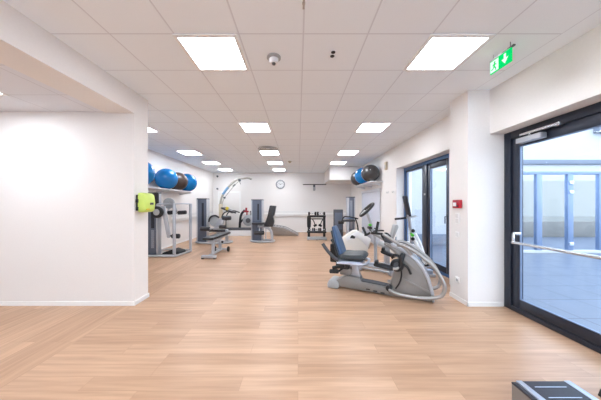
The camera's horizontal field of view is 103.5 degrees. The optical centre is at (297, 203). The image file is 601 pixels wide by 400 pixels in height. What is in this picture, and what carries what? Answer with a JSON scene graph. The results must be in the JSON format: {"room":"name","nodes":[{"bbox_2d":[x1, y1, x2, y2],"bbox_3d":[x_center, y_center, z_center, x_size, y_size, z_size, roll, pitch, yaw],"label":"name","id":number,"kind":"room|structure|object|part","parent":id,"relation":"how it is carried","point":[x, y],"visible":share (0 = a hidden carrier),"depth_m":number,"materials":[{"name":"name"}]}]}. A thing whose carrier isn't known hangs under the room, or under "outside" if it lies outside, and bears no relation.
{"room":"gym","nodes":[
{"label":"gym","id":0,"kind":"room"},
{"bbox_2d":[0,63,102,111],"bbox_3d":[-4.940,-1.495,-0.443,4.520,0.410,7.515,0,0,0],"label":"ceiling","id":1,"kind":"structure","parent":0,"point":[26,94],"depth_m":2.87,"materials":[{"name":"tile"}]},
{"bbox_2d":[0,0,133,112],"bbox_3d":[-2.485,-1.425,-0.443,0.390,0.310,7.515,0,0,0],"label":"beam","id":2,"kind":"structure","parent":0,"point":[26,47],"depth_m":2.31,"materials":[{"name":"white paint"}]},
{"bbox_2d":[0,91,147,300],"bbox_3d":[-4.745,-0.080,3.467,4.910,3.000,0.305,0,0,0],"label":"wall partition","id":3,"kind":"structure","parent":0,"point":[72,229],"depth_m":3.31,"materials":[{"name":"white paint"}]},
{"bbox_2d":[0,293,148,305],"bbox_3d":[-4.639,1.390,3.467,4.722,0.060,0.329,0,0,0],"label":"baseboard","id":4,"kind":"structure","parent":3,"relation":"attached to","point":[2,303],"depth_m":3.30,"materials":[{"name":"white paint"}]},
{"bbox_2d":[136,193,154,211],"bbox_3d":[-2.217,-0.021,3.450,0.148,0.278,0.280,0,0,0],"label":"defibrillator","id":5,"kind":"object","parent":3,"relation":"attached to","point":[145,202],"visible":1,"depth_m":3.35,"materials":[{"name":"green plastic"}]},
{"bbox_2d":[148,149,212,246],"bbox_3d":[-4.400,-0.080,7.910,0.200,3.000,8.580,0,0,0],"label":"wall","id":6,"kind":"structure","parent":0,"point":[204,188],"depth_m":8.82,"materials":[{"name":"white paint"}]},
{"bbox_2d":[148,186,194,194],"bbox_3d":[-4.067,-0.389,7.175,0.466,0.128,3.350,0,0,0],"label":"wall shelf","id":7,"kind":"object","parent":6,"relation":"attached to","point":[160,190],"visible":0.56,"depth_m":7.16,"materials":[{"name":"white laminate"}]},
{"bbox_2d":[148,162,155,183],"bbox_3d":[-3.950,-0.775,5.920,0.672,0.660,0.672,2,2,44],"label":"exercise ball","id":8,"kind":"object","parent":7,"relation":"on","point":[151,171],"visible":0.2,"depth_m":5.89,"materials":[{"name":"blue plastic"}]},
{"bbox_2d":[154,168,177,188],"bbox_3d":[-3.950,-0.754,7.119,0.628,0.618,0.628,0,0,31],"label":"exercise ball","id":9,"kind":"object","parent":7,"relation":"on","point":[164,178],"visible":0.87,"depth_m":6.90,"materials":[{"name":"blue plastic"}]},
{"bbox_2d":[171,172,187,189],"bbox_3d":[-3.970,-0.745,7.820,0.612,0.601,0.612,-1,1,7],"label":"exercise ball","id":10,"kind":"object","parent":7,"relation":"on","point":[182,183],"visible":0.6,"depth_m":7.67,"materials":[{"name":"brown plastic"}]},
{"bbox_2d":[183,174,196,190],"bbox_3d":[-3.970,-0.765,8.500,0.652,0.640,0.652,-1,0,-5],"label":"exercise ball","id":11,"kind":"object","parent":7,"relation":"on","point":[192,182],"visible":0.66,"depth_m":8.33,"materials":[{"name":"blue plastic"}]},
{"bbox_2d":[169,211,212,222],"bbox_3d":[-4.267,0.490,9.850,0.066,0.260,3.900,0,0,0],"label":"wall rail","id":12,"kind":"object","parent":6,"relation":"attached to","point":[183,217],"visible":0.64,"depth_m":8.81,"materials":[{"name":"white paint"}]},
{"bbox_2d":[213,173,350,230],"bbox_3d":[-0.810,-0.080,12.100,6.980,3.000,0.200,0,0,0],"label":"wall","id":13,"kind":"structure","parent":0,"point":[295,196],"depth_m":12.00,"materials":[{"name":"white paint"}]},
{"bbox_2d":[218,191,240,226],"bbox_3d":[-3.470,0.390,11.967,1.160,2.060,0.065,0,0,0],"label":"door","id":14,"kind":"structure","parent":13,"relation":"in","point":[233,199],"depth_m":11.98,"materials":[{"name":"white paint"}]},
{"bbox_3d":[-3.470,0.390,11.985,1.160,2.060,0.030,0,0,0],"label":"frame","id":15,"kind":"part","parent":14,"relation":"part of","materials":[{"name":"white paint"}]},
{"bbox_2d":[161,231,345,248],"bbox_3d":[-0.810,1.390,7.810,6.980,0.060,8.380,0,0,0],"label":"baseboard","id":16,"kind":"structure","parent":13,"relation":"attached to","point":[264,231],"depth_m":9.03,"materials":[{"name":"white paint"}]},
{"bbox_2d":[276,180,284,188],"bbox_3d":[-0.890,-0.990,11.973,0.470,0.470,0.055,0,0,0],"label":"wall clock","id":17,"kind":"object","parent":13,"relation":"attached to","point":[280,184],"visible":1,"depth_m":11.96,"materials":[{"name":"plastic"}]},
{"bbox_2d":[242,211,345,215],"bbox_3d":[-0.125,0.490,11.965,5.350,0.260,0.066,0,0,0],"label":"wall rail","id":18,"kind":"object","parent":13,"relation":"attached to","point":[277,213],"visible":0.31,"depth_m":11.94,"materials":[{"name":"white paint"}]},
{"bbox_2d":[303,184,325,190],"bbox_3d":[0.815,-0.840,11.829,1.150,0.320,0.342,0,0,0],"label":"bar","id":19,"kind":"object","parent":13,"relation":"attached to","point":[303,184],"visible":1,"depth_m":11.66,"materials":[{"name":"black plastic"}]},
{"bbox_2d":[0,232,600,399],"bbox_3d":[-2.050,1.480,4.000,10.300,0.120,16.400,0,0,0],"label":"floor","id":20,"kind":"structure","parent":0,"point":[252,321],"depth_m":2.43,"materials":[{"name":"brown wood"}]},
{"bbox_2d":[148,192,191,256],"bbox_3d":[-3.678,0.552,6.779,1.036,1.735,1.027,0,0,0],"label":"machine","id":21,"kind":"object","parent":20,"relation":"on","point":[154,218],"visible":0.9,"depth_m":6.43,"materials":[{"name":"silver metal"}]},
{"bbox_3d":[-3.620,0.494,6.495,0.257,0.869,0.050,0,0,0],"label":"lever","id":22,"kind":"part","parent":21,"relation":"part of","materials":[{"name":"silver metal"}]},
{"bbox_3d":[-3.416,-0.005,6.582,1.010,0.046,0.528,0,0,-42],"label":"rail","id":23,"kind":"part","parent":21,"relation":"part of","materials":[{"name":"silver metal"}]},
{"bbox_3d":[-3.310,0.690,6.340,0.080,1.400,0.080,0,0,0],"label":"rail post","id":24,"kind":"part","parent":21,"relation":"part of","materials":[{"name":"silver metal"}]},
{"bbox_3d":[-3.220,0.690,7.100,0.080,1.400,0.080,0,0,0],"label":"rail post","id":25,"kind":"part","parent":21,"relation":"part of","materials":[{"name":"silver metal"}]},
{"bbox_2d":[195,198,232,243],"bbox_3d":[-3.060,0.605,8.584,1.419,1.620,0.759,0,0,0],"label":"machine","id":26,"kind":"object","parent":20,"relation":"on","point":[203,219],"visible":0.95,"depth_m":8.59,"materials":[{"name":"silver metal"}]},
{"bbox_3d":[-2.900,0.960,8.600,0.600,0.080,0.300,0,0,0],"label":"seat","id":27,"kind":"part","parent":26,"relation":"part of","materials":[{"name":"black leather"}]},
{"bbox_2d":[201,232,230,258],"bbox_3d":[-2.297,1.153,6.860,0.450,0.535,1.520,0,0,1],"label":"weight bench","id":28,"kind":"object","parent":20,"relation":"on","point":[218,236],"visible":1,"depth_m":6.45,"materials":[{"name":"grey metal"}]},
{"bbox_3d":[-2.304,1.185,6.440,0.070,0.370,0.080,0,0,1],"label":"leg","id":29,"kind":"part","parent":28,"relation":"part of","materials":[{"name":"silver metal"}]},
{"bbox_3d":[-2.296,0.986,6.950,0.240,0.068,1.300,0,0,1],"label":"pad frame","id":30,"kind":"part","parent":28,"relation":"part of","materials":[{"name":"silver metal"}]},
{"bbox_2d":[214,177,251,233],"bbox_3d":[-3.103,0.068,11.350,1.795,2.703,0.180,0,0,0],"label":"boom","id":31,"kind":"object","parent":20,"relation":"on","point":[237,179],"visible":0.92,"depth_m":11.31,"materials":[{"name":"beige paint"}]},
{"bbox_3d":[-3.278,-0.617,11.350,0.992,1.291,0.110,0,0,0],"label":"boom arm","id":32,"kind":"part","parent":31,"relation":"part of","materials":[{"name":"metal"}]},
{"bbox_2d":[221,207,250,235],"bbox_3d":[-2.700,0.768,10.850,1.500,1.305,0.720,0,0,0],"label":"treadmill","id":33,"kind":"object","parent":20,"relation":"on","point":[235,231],"visible":0.59,"depth_m":10.50,"materials":[{"name":"white plastic"}]},
{"bbox_3d":[-2.700,1.137,10.850,1.500,0.055,0.720,0,0,0],"label":"rail","id":34,"kind":"part","parent":33,"relation":"part of","materials":[{"name":"grey metal"}]},
{"bbox_2d":[239,208,250,226],"bbox_3d":[-2.510,0.797,11.600,0.820,1.246,0.500,0,0,0],"label":"bike","id":35,"kind":"object","parent":20,"relation":"on","point":[246,220],"visible":0.64,"depth_m":11.50,"materials":[{"name":"grey plastic"}]},
{"bbox_3d":[-2.657,0.801,11.600,0.526,1.083,0.114,0,0,0],"label":"bike frame","id":36,"kind":"part","parent":35,"relation":"part of","materials":[{"name":"black plastic"}]},
{"bbox_2d":[250,199,275,242],"bbox_3d":[-1.319,0.623,8.947,1.006,1.595,0.616,0,0,0],"label":"machine","id":37,"kind":"object","parent":20,"relation":"on","point":[258,224],"visible":1,"depth_m":8.89,"materials":[{"name":"silver metal"}]},
{"bbox_3d":[-1.460,0.725,8.840,0.480,0.070,0.320,0,0,0],"label":"seat","id":38,"kind":"part","parent":37,"relation":"part of","materials":[{"name":"black leather"}]},
{"bbox_3d":[-1.042,0.446,8.850,0.453,0.787,0.320,0,0,0],"label":"backrest","id":39,"kind":"part","parent":37,"relation":"part of","materials":[{"name":"black plastic"}]},
{"bbox_2d":[271,224,297,235],"bbox_3d":[-0.586,1.184,10.825,1.234,0.472,0.634,0,0,0],"label":"ramp","id":40,"kind":"object","parent":20,"relation":"on","point":[277,230],"visible":0.91,"depth_m":10.55,"materials":[{"name":"grey plastic"}]},
{"bbox_2d":[307,215,326,239],"bbox_3d":[0.745,0.935,9.500,0.770,0.970,0.440,0,0,0],"label":"dumbbell rack","id":41,"kind":"object","parent":20,"relation":"on","point":[309,237],"visible":0.92,"depth_m":9.36,"materials":[{"name":"black metal"}]},
{"bbox_2d":[307,216,310,226],"bbox_3d":[0.439,0.715,9.508,0.160,0.482,0.117,0,0,0],"label":"band","id":42,"kind":"object","parent":41,"relation":"hanging from","point":[308,218],"visible":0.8,"depth_m":9.46,"materials":[{"name":"black rubber"}]},
{"bbox_2d":[307,231,325,232],"bbox_3d":[0.740,1.115,9.490,0.760,0.070,0.260,0,0,0],"label":"tray","id":43,"kind":"object","parent":41,"relation":"on","point":[307,231],"depth_m":9.36,"materials":[{"name":"black metal"}]},
{"bbox_2d":[308,215,325,216],"bbox_3d":[0.750,0.490,9.490,0.700,0.080,0.260,0,0,0],"label":"tray","id":44,"kind":"object","parent":41,"relation":"on","point":[308,215],"depth_m":9.36,"materials":[{"name":"black metal"}]},
{"bbox_3d":[0.750,1.363,9.500,0.760,0.085,0.440,0,0,0],"label":"plate","id":45,"kind":"part","parent":41,"relation":"part of","materials":[{"name":"grey plastic"}]},
{"bbox_2d":[333,197,358,236],"bbox_3d":[1.696,0.578,8.678,0.892,1.685,0.855,0,0,0],"label":"machine","id":46,"kind":"object","parent":20,"relation":"on","point":[338,219],"visible":0.68,"depth_m":8.62,"materials":[{"name":"silver metal"}]},
{"bbox_3d":[1.470,0.770,8.670,0.340,1.140,0.100,0,0,0],"label":"foot panel","id":47,"kind":"part","parent":46,"relation":"part of","materials":[{"name":"grey metal"}]},
{"bbox_3d":[1.760,1.015,8.450,0.120,0.790,0.300,0,0,0],"label":"seat post","id":48,"kind":"part","parent":46,"relation":"part of","materials":[{"name":"silver metal"}]},
{"bbox_3d":[1.820,0.886,8.397,0.644,0.950,0.284,0,0,0],"label":"grip frame","id":49,"kind":"part","parent":46,"relation":"part of","materials":[{"name":"black plastic"}]},
{"bbox_2d":[342,202,397,275],"bbox_3d":[1.562,0.690,5.060,1.225,1.459,0.840,0,0,0],"label":"bike","id":50,"kind":"object","parent":20,"relation":"on","point":[353,240],"visible":0.69,"depth_m":5.10,"materials":[{"name":"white plastic"}]},
{"bbox_3d":[1.585,0.390,5.200,0.215,0.480,0.068,0,0,0],"label":"console post","id":51,"kind":"part","parent":50,"relation":"part of","materials":[{"name":"silver metal"}]},
{"bbox_3d":[1.570,1.360,4.905,0.731,0.048,0.048,0,0,40],"label":"rail","id":52,"kind":"part","parent":50,"relation":"part of","materials":[{"name":"silver metal"}]},
{"bbox_3d":[1.681,0.946,5.200,0.110,0.708,0.070,0,0,0],"label":"post","id":53,"kind":"part","parent":50,"relation":"part of","materials":[{"name":"silver metal"}]},
{"bbox_3d":[1.623,1.320,4.965,0.718,0.048,0.048,0,0,43],"label":"rail","id":54,"kind":"part","parent":50,"relation":"part of","materials":[{"name":"silver metal"}]},
{"bbox_3d":[1.965,0.871,5.200,0.314,0.098,0.400,0,0,0],"label":"seat","id":55,"kind":"part","parent":50,"relation":"part of","materials":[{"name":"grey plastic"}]},
{"bbox_3d":[1.950,1.110,5.200,0.100,0.380,0.120,0,0,0],"label":"seat post","id":56,"kind":"part","parent":50,"relation":"part of","materials":[{"name":"silver metal"}]},
{"bbox_3d":[2.100,0.602,5.200,0.149,0.316,0.180,0,0,0],"label":"backrest","id":57,"kind":"part","parent":50,"relation":"part of","materials":[{"name":"grey plastic"}]},
{"bbox_2d":[321,221,446,302],"bbox_3d":[1.313,0.843,3.809,1.792,1.154,0.586,0,0,24],"label":"exercise machine","id":58,"kind":"object","parent":20,"relation":"on","point":[410,279],"visible":1,"depth_m":3.63,"materials":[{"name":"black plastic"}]},
{"bbox_3d":[0.525,0.787,3.874,0.300,0.296,0.061,0,0,21],"label":"armrest","id":59,"kind":"part","parent":58,"relation":"part of","materials":[{"name":"grey plastic"}]},
{"bbox_3d":[0.660,1.098,3.958,0.272,0.143,0.092,0,0,15],"label":"adjust handle","id":60,"kind":"part","parent":58,"relation":"part of","materials":[{"name":"black plastic"}]},
{"bbox_3d":[0.708,0.640,4.079,0.250,0.542,0.430,0,0,24],"label":"backrest","id":61,"kind":"part","parent":58,"relation":"part of","materials":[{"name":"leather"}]},
{"bbox_3d":[0.943,0.945,3.974,0.506,0.051,0.538,0,0,24],"label":"seat frame","id":62,"kind":"part","parent":58,"relation":"part of","materials":[{"name":"metal"}]},
{"bbox_3d":[0.939,0.853,3.976,0.428,0.104,0.430,0,0,24],"label":"seat","id":63,"kind":"part","parent":58,"relation":"part of","materials":[{"name":"plastic"}]},
{"bbox_3d":[0.959,1.072,3.967,0.173,0.245,0.100,0,0,24],"label":"seat post","id":64,"kind":"part","parent":58,"relation":"part of","materials":[{"name":"silver metal"}]},
{"bbox_3d":[1.066,1.302,3.920,0.964,0.233,0.220,0,0,24],"label":"rail","id":65,"kind":"part","parent":58,"relation":"part of","materials":[{"name":"grey metal"}]},
{"bbox_3d":[1.477,0.596,3.527,0.427,0.320,0.056,0,0,20],"label":"arm","id":66,"kind":"part","parent":58,"relation":"part of","materials":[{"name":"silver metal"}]},
{"bbox_3d":[1.497,0.835,3.541,0.204,0.228,0.060,0,0,24],"label":"crank arm","id":67,"kind":"part","parent":58,"relation":"part of","materials":[{"name":"black plastic"}]},
{"bbox_3d":[1.609,0.960,3.494,0.130,0.152,0.040,0,0,29],"label":"crank lever","id":68,"kind":"part","parent":58,"relation":"part of","materials":[{"name":"black plastic"}]},
{"bbox_2d":[395,196,435,276],"bbox_3d":[2.333,0.625,5.072,0.674,1.590,0.983,0,0,0],"label":"trainer","id":69,"kind":"object","parent":20,"relation":"on","point":[414,237],"visible":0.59,"depth_m":4.88,"materials":[{"name":"metal"}]},
{"bbox_3d":[2.450,0.909,4.818,0.081,0.612,0.350,0,0,-36],"label":"swing arm","id":70,"kind":"part","parent":69,"relation":"part of","materials":[{"name":"white plastic"}]},
{"bbox_3d":[2.527,0.909,4.880,0.096,0.611,0.318,0,0,-26],"label":"swing arm","id":71,"kind":"part","parent":69,"relation":"part of","materials":[{"name":"white plastic"}]},
{"bbox_2d":[512,381,598,399],"bbox_3d":[1.684,1.319,0.995,0.420,0.202,1.290,0,0,0],"label":"step platform","id":72,"kind":"object","parent":20,"relation":"on","point":[521,390],"visible":1,"depth_m":1.56,"materials":[{"name":"plastic"}]},
{"bbox_2d":[3,0,600,172],"bbox_3d":[-0.700,-1.640,4.000,7.600,0.120,16.400,0,0,0],"label":"ceiling","id":73,"kind":"structure","parent":0,"point":[313,104],"depth_m":2.61,"materials":[{"name":"tile"}]},
{"bbox_2d":[148,126,159,132],"bbox_3d":[-3.330,-1.574,4.900,0.596,0.012,0.596,0,0,0],"label":"recessed light","id":74,"kind":"object","parent":73,"relation":"in","point":[150,130],"visible":0.24,"depth_m":5.07,"materials":[{"name":"white plastic"}]},
{"bbox_2d":[177,151,202,154],"bbox_3d":[-3.330,-1.574,7.300,0.596,0.012,0.596,0,0,0],"label":"recessed light","id":75,"kind":"object","parent":73,"relation":"in","point":[181,152],"visible":1,"depth_m":7.30,"materials":[{"name":"white plastic"}]},
{"bbox_2d":[200,161,219,163],"bbox_3d":[-3.330,-1.574,9.100,0.596,0.012,0.596,0,0,0],"label":"recessed light","id":76,"kind":"object","parent":73,"relation":"in","point":[204,162],"visible":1,"depth_m":8.98,"materials":[{"name":"white plastic"}]},
{"bbox_2d":[172,34,249,70],"bbox_3d":[-0.870,-1.574,2.500,0.596,0.012,0.596,0,0,0],"label":"recessed light","id":77,"kind":"object","parent":73,"relation":"in","point":[207,52],"visible":1,"depth_m":2.44,"materials":[{"name":"white plastic"}]},
{"bbox_2d":[238,123,271,132],"bbox_3d":[-0.870,-1.574,4.900,0.596,0.012,0.596,0,0,0],"label":"recessed light","id":78,"kind":"object","parent":73,"relation":"in","point":[247,127],"visible":1,"depth_m":4.87,"materials":[{"name":"white plastic"}]},
{"bbox_2d":[241,124,269,131],"bbox_3d":[-0.870,-1.575,4.900,0.528,0.007,0.528,0,0,0],"label":"diffuser","id":79,"kind":"object","parent":78,"relation":"attached to","point":[246,127],"depth_m":4.87,"materials":[{"name":"white plastic"}]},
{"bbox_2d":[258,146,277,150],"bbox_3d":[-0.850,-1.570,6.720,0.554,0.020,0.554,0,0,0],"label":"ceiling vent","id":80,"kind":"object","parent":73,"relation":"in","point":[263,148],"visible":1,"depth_m":6.72,"materials":[{"name":"grey metal"}]},
{"bbox_2d":[259,151,279,154],"bbox_3d":[-0.870,-1.574,7.300,0.596,0.012,0.596,0,0,0],"label":"recessed light","id":81,"kind":"object","parent":73,"relation":"in","point":[261,152],"visible":0.94,"depth_m":7.30,"materials":[{"name":"white plastic"}]},
{"bbox_2d":[267,53,280,65],"bbox_3d":[-0.260,-1.539,2.550,0.150,0.082,0.150,0,0,0],"label":"smoke detector","id":82,"kind":"object","parent":73,"relation":"attached to","point":[273,58],"visible":1,"depth_m":2.51,"materials":[{"name":"grey plastic"}]},
{"bbox_2d":[267,161,282,163],"bbox_3d":[-0.870,-1.574,9.100,0.596,0.012,0.596,0,0,0],"label":"recessed light","id":83,"kind":"object","parent":73,"relation":"in","point":[268,162],"visible":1,"depth_m":8.98,"materials":[{"name":"white plastic"}]},
{"bbox_2d":[329,50,336,57],"bbox_3d":[0.365,-1.575,2.490,0.070,0.011,0.120,0,0,0],"label":"socket","id":84,"kind":"object","parent":73,"relation":"attached to","point":[332,54],"visible":1,"depth_m":2.48,"materials":[{"name":"plastic"}]},
{"bbox_2d":[330,161,346,163],"bbox_3d":[1.535,-1.574,9.100,0.596,0.012,0.596,0,0,0],"label":"recessed light","id":85,"kind":"object","parent":73,"relation":"in","point":[331,162],"visible":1,"depth_m":8.98,"materials":[{"name":"white plastic"}]},
{"bbox_2d":[337,151,358,154],"bbox_3d":[1.535,-1.574,7.300,0.596,0.012,0.596,0,0,0],"label":"recessed light","id":86,"kind":"object","parent":73,"relation":"in","point":[339,152],"visible":1,"depth_m":7.24,"materials":[{"name":"white plastic"}]},
{"bbox_2d":[354,123,391,132],"bbox_3d":[1.535,-1.574,4.900,0.596,0.012,0.596,0,0,0],"label":"recessed light","id":87,"kind":"object","parent":73,"relation":"in","point":[363,127],"visible":1,"depth_m":4.87,"materials":[{"name":"white plastic"}]},
{"bbox_2d":[357,124,388,131],"bbox_3d":[1.535,-1.575,4.900,0.528,0.007,0.528,0,0,0],"label":"diffuser","id":88,"kind":"object","parent":87,"relation":"attached to","point":[362,127],"depth_m":4.87,"materials":[{"name":"white plastic"}]},
{"bbox_2d":[403,34,494,70],"bbox_3d":[1.535,-1.574,2.500,0.596,0.012,0.596,0,0,0],"label":"recessed light","id":89,"kind":"object","parent":73,"relation":"in","point":[439,52],"visible":1,"depth_m":2.44,"materials":[{"name":"white plastic"}]},
{"bbox_2d":[490,42,515,74],"bbox_3d":[2.070,-1.482,2.405,0.026,0.195,0.280,0,0,0],"label":"exit sign","id":90,"kind":"object","parent":73,"relation":"hanging from","point":[505,57],"visible":1,"depth_m":2.40,"materials":[{"name":"green plastic"}]},
{"bbox_2d":[324,167,361,183],"bbox_3d":[2.005,-1.300,11.000,1.350,0.560,2.000,0,0,0],"label":"bulkhead","id":91,"kind":"object","parent":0,"point":[332,175],"visible":0.86,"depth_m":10.00,"materials":[{"name":"white paint"}]},
{"bbox_2d":[351,24,600,283],"bbox_3d":[2.880,-0.080,4.100,0.440,3.000,16.200,0,0,0],"label":"wall","id":92,"kind":"structure","parent":0,"point":[568,79],"depth_m":2.92,"materials":[{"name":"white paint"}]},
{"bbox_2d":[354,181,382,188],"bbox_3d":[2.487,-0.664,8.600,0.386,0.128,2.300,0,0,0],"label":"wall shelf","id":93,"kind":"object","parent":92,"relation":"attached to","point":[370,183],"visible":0.98,"depth_m":8.45,"materials":[{"name":"white laminate"}]},
{"bbox_2d":[351,172,359,184],"bbox_3d":[2.350,-1.001,9.280,0.572,0.562,0.572,1,1,-17],"label":"exercise ball","id":94,"kind":"object","parent":93,"relation":"on","point":[353,180],"visible":0.36,"depth_m":9.14,"materials":[{"name":"plastic"}]},
{"bbox_2d":[355,167,366,183],"bbox_3d":[2.345,-1.016,8.520,0.601,0.591,0.600,0,0,19],"label":"exercise ball","id":95,"kind":"object","parent":93,"relation":"on","point":[358,177],"visible":0.53,"depth_m":8.36,"materials":[{"name":"blue plastic"}]},
{"bbox_2d":[361,165,379,181],"bbox_3d":[2.370,-1.006,7.780,0.582,0.571,0.582,-1,1,16],"label":"exercise ball","id":96,"kind":"object","parent":93,"relation":"on","point":[369,172],"visible":0.9,"depth_m":7.57,"materials":[{"name":"plastic"}]},
{"bbox_2d":[361,188,380,244],"bbox_3d":[2.640,0.415,8.700,0.080,1.850,2.120,0,0,0],"label":"vertical blind","id":97,"kind":"object","parent":92,"relation":"attached to","point":[369,196],"visible":0.76,"depth_m":8.35,"materials":[{"name":"white fabric"}]},
{"bbox_3d":[2.640,-0.475,8.700,0.080,0.070,2.120,0,0,0],"label":"head rail","id":98,"kind":"part","parent":97,"relation":"part of","materials":[{"name":"white laminate"}]},
{"bbox_2d":[384,161,387,169],"bbox_3d":[2.647,-1.150,7.150,0.066,0.240,0.160,0,0,0],"label":"wall speaker","id":99,"kind":"object","parent":92,"relation":"attached to","point":[386,162],"visible":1,"depth_m":7.09,"materials":[{"name":"beige paint"}]},
{"bbox_2d":[404,153,448,277],"bbox_3d":[2.895,0.225,5.325,0.130,2.390,2.250,0,0,0],"label":"door","id":100,"kind":"structure","parent":92,"relation":"in","point":[427,166],"depth_m":5.26,"materials":[{"name":"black metal"}]},
{"bbox_3d":[2.922,0.237,5.925,0.055,2.254,0.890,0,0,0],"label":"sash","id":101,"kind":"part","parent":100,"relation":"part of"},
{"bbox_3d":[2.922,0.237,4.915,0.055,2.254,0.770,0,0,0],"label":"frame","id":102,"kind":"part","parent":100,"relation":"part of","materials":[{"name":"black metal"}]},
{"bbox_3d":[2.864,0.310,4.580,0.067,0.260,0.040,0,0,0],"label":"handle","id":103,"kind":"part","parent":100,"relation":"part of","materials":[{"name":"silver metal"}]},
{"bbox_2d":[504,102,600,353],"bbox_3d":[2.843,0.225,2.095,0.193,2.390,2.390,0,0,0],"label":"door","id":104,"kind":"structure","parent":92,"relation":"in","point":[588,117],"depth_m":3.02,"materials":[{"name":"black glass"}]},
{"bbox_3d":[2.830,-0.860,2.775,0.063,0.060,0.450,0,0,0],"label":"closer arm","id":105,"kind":"part","parent":104,"relation":"part of","materials":[{"name":"metal"}]},
{"bbox_2d":[450,90,503,305],"bbox_3d":[2.730,-0.080,3.482,0.740,3.000,0.385,0,0,0],"label":"wall pillar","id":106,"kind":"structure","parent":0,"point":[476,154],"depth_m":3.29,"materials":[{"name":"white paint"}]},
{"bbox_2d":[453,200,461,207],"bbox_3d":[2.332,0.000,3.480,0.056,0.120,0.150,0,0,0],"label":"button","id":107,"kind":"object","parent":106,"relation":"attached to","point":[456,203],"visible":1,"depth_m":3.44,"materials":[{"name":"red plastic"}]},
{"bbox_2d":[455,213,459,223],"bbox_3d":[2.351,0.210,3.500,0.018,0.160,0.084,0,0,0],"label":"light switch","id":108,"kind":"object","parent":106,"relation":"attached to","point":[457,215],"visible":1,"depth_m":3.48,"materials":[{"name":"white paint"}]},
{"bbox_2d":[455,276,459,283],"bbox_3d":[2.352,1.120,3.500,0.016,0.085,0.084,0,0,0],"label":"wall socket","id":109,"kind":"object","parent":106,"relation":"attached to","point":[457,279],"visible":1,"depth_m":3.49,"materials":[{"name":"white paint"}]},
{"bbox_2d":[449,292,502,306],"bbox_3d":[2.594,1.390,3.477,0.492,0.060,0.397,0,0,0],"label":"baseboard","id":110,"kind":"structure","parent":106,"relation":"attached to","point":[468,304],"depth_m":3.28,"materials":[{"name":"white paint"}]},
{"label":"outside","id":111,"kind":"structure","parent":0,"visible":0},
{"bbox_2d":[417,237,600,332],"bbox_3d":[18.550,1.535,13.000,30.900,0.170,54.000,0,0,0],"label":"ground","id":112,"kind":"structure","parent":111,"point":[568,286],"depth_m":4.55,"materials":[{"name":"grey tile"}]},
{"bbox_2d":[412,166,445,233],"bbox_3d":[4.650,-1.815,8.850,3.100,6.530,0.700,0,0,0],"label":"wall","id":113,"kind":"structure","parent":112,"relation":"on","point":[438,174],"depth_m":8.50,"materials":[{"name":"white paint"}]},
{"bbox_2d":[413,234,445,244],"bbox_3d":[4.650,1.260,8.430,3.100,0.380,0.140,0,0,0],"label":"plinth","id":114,"kind":"object","parent":113,"relation":"attached to","point":[437,239],"visible":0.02,"depth_m":8.36,"materials":[{"name":"white"}]},
{"bbox_2d":[523,221,594,236],"bbox_3d":[18.250,1.105,10.525,23.500,0.690,0.250,0,0,0],"label":"wall","id":115,"kind":"structure","parent":112,"relation":"on","point":[549,228],"depth_m":10.40,"materials":[{"name":"stone"}]},
{"bbox_2d":[523,127,600,220],"bbox_3d":[21.000,-2.815,18.850,24.000,8.530,6.300,0,0,0],"label":"building","id":116,"kind":"structure","parent":112,"relation":"on","point":[580,151],"depth_m":16.05,"materials":[{"name":"white paint"}]},
{"bbox_2d":[523,171,600,252],"bbox_3d":[9.845,0.245,6.985,7.510,2.410,0.130,0,0,0],"label":"glass windscreen","id":117,"kind":"object","parent":112,"relation":"on","point":[568,175],"visible":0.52,"depth_m":6.96,"materials":[{"name":"metal"}]},
{"bbox_3d":[7.086,0.245,7.000,0.160,2.230,0.100,0,0,0],"label":"post","id":118,"kind":"part","parent":117,"relation":"part of","materials":[{"name":"metal"}]},
{"bbox_3d":[9.900,-0.915,7.000,7.400,0.090,0.080,0,0,0],"label":"rail","id":119,"kind":"part","parent":117,"relation":"part of","materials":[{"name":"metal"}]},
{"bbox_3d":[9.900,1.405,7.000,7.400,0.090,0.100,0,0,0],"label":"rail","id":120,"kind":"part","parent":117,"relation":"part of","materials":[{"name":"white metal"}]},
{"bbox_3d":[8.002,0.245,7.000,0.160,2.230,0.100,0,0,0],"label":"post","id":121,"kind":"part","parent":117,"relation":"part of","materials":[{"name":"metal"}]},
{"bbox_3d":[8.918,0.245,7.000,0.160,2.230,0.100,0,0,0],"label":"post","id":122,"kind":"part","parent":117,"relation":"part of","materials":[{"name":"metal"}]}
]}

